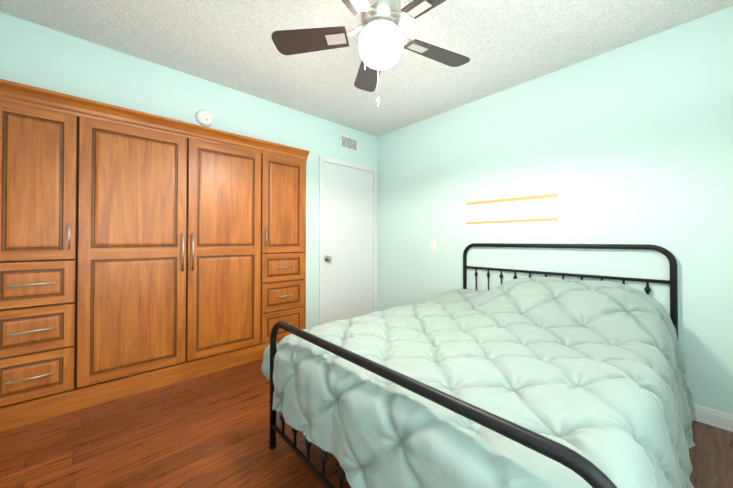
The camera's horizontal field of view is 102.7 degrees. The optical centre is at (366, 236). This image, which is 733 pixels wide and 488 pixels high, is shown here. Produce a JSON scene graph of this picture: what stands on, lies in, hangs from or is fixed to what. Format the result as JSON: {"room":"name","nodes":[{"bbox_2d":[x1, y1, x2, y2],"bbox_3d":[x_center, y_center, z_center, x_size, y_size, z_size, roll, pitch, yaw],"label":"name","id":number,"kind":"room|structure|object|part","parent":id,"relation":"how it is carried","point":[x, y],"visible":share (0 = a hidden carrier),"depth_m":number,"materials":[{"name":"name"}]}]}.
{"room":"bedroom","nodes":[
{"label":"bedroom","id":0,"kind":"room"},
{"bbox_2d":[0,12,377,328],"bbox_3d":[-1.082,-0.098,2.793,3.450,2.440,0.120,1,-1,-42],"label":"wall","id":1,"kind":"structure","parent":0,"point":[37,55],"depth_m":2.32,"materials":[{"name":"teal paint"}]},
{"bbox_2d":[195,110,212,125],"bbox_3d":[-1.349,-0.994,2.450,0.132,0.132,0.038,1,-1,-42],"label":"smoke detector","id":2,"kind":"object","parent":1,"relation":"attached to","point":[204,117],"visible":1,"depth_m":2.44,"materials":[{"name":"white plastic"}]},
{"bbox_2d":[319,155,376,324],"bbox_3d":[-0.176,0.120,3.479,0.866,2.018,0.078,1,-1,-42],"label":"door","id":3,"kind":"structure","parent":1,"relation":"in","point":[347,240],"depth_m":3.47,"materials":[{"name":"white paint"}]},
{"bbox_2d":[339,134,357,152],"bbox_3d":[-0.209,-1.115,3.508,0.280,0.170,0.010,1,-1,-42],"label":"air vent","id":4,"kind":"object","parent":1,"relation":"in","point":[348,143],"visible":1,"depth_m":3.50,"materials":[{"name":"white plastic"}]},
{"bbox_2d":[0,359,732,487],"bbox_3d":[0.109,1.168,1.472,3.450,0.120,3.658,1,-1,-42],"label":"floor","id":5,"kind":"structure","parent":0,"point":[210,430],"depth_m":1.55,"materials":[{"name":"brown wood"}]},
{"bbox_2d":[0,79,309,431],"bbox_3d":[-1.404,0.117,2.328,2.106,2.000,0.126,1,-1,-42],"label":"wardrobe","id":6,"kind":"object","parent":5,"relation":"on","point":[140,252],"visible":0.96,"depth_m":2.07,"materials":[{"name":"brown wood"}]},
{"bbox_2d":[261,243,696,487],"bbox_3d":[0.685,0.579,1.671,2.088,1.062,1.613,1,-1,-42],"label":"bed","id":7,"kind":"object","parent":5,"relation":"on","point":[536,382],"visible":1,"depth_m":1.06,"materials":[{"name":"fabric"}]},
{"bbox_2d":[0,0,732,136],"bbox_3d":[0.109,-1.392,1.499,3.450,0.120,3.658,1,-1,-42],"label":"ceiling","id":8,"kind":"structure","parent":0,"point":[502,45],"depth_m":1.98,"materials":[{"name":"white paint"}]},
{"bbox_2d":[271,0,469,106],"bbox_3d":[0.102,-1.019,1.476,1.115,0.623,1.081,1,-1,-42],"label":"ceiling fan","id":9,"kind":"object","parent":8,"relation":"hanging from","point":[383,37],"visible":1,"depth_m":1.49,"materials":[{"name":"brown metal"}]},
{"bbox_3d":[0.073,-0.962,1.497,0.228,0.188,0.228,1,-1,-42],"label":"globe","id":10,"kind":"part","parent":9,"relation":"part of","materials":[{"name":"white glass"}]},
{"bbox_2d":[378,6,732,413],"bbox_3d":[1.381,-0.101,2.562,0.120,2.440,3.538,1,-1,-42],"label":"wall","id":11,"kind":"structure","parent":0,"point":[631,143],"depth_m":2.15,"materials":[{"name":"teal paint"}]},
{"bbox_2d":[431,241,436,250],"bbox_3d":[0.724,0.100,3.177,0.015,0.116,0.072,1,-1,-42],"label":"light switch","id":12,"kind":"object","parent":11,"relation":"attached to","point":[433,245],"visible":1,"depth_m":3.17,"materials":[{"name":"white plastic"}]},
{"bbox_2d":[466,218,556,223],"bbox_3d":[1.249,-0.136,2.612,0.004,0.020,0.777,1,-1,-42],"label":"strip","id":13,"kind":"object","parent":11,"relation":"attached to","point":[527,220],"visible":1,"depth_m":2.56,"materials":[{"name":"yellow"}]},
{"bbox_2d":[466,193,556,204],"bbox_3d":[1.249,-0.327,2.614,0.004,0.028,0.777,1,-1,-42],"label":"strip","id":14,"kind":"object","parent":11,"relation":"attached to","point":[515,199],"visible":1,"depth_m":2.57,"materials":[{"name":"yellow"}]},
{"bbox_2d":[694,404,732,431],"bbox_3d":[1.289,1.072,2.547,0.014,0.095,3.418,1,-1,-42],"label":"baseboard","id":15,"kind":"structure","parent":11,"relation":"attached to","point":[715,418],"depth_m":1.72,"materials":[{"name":"white paint"}]}
]}

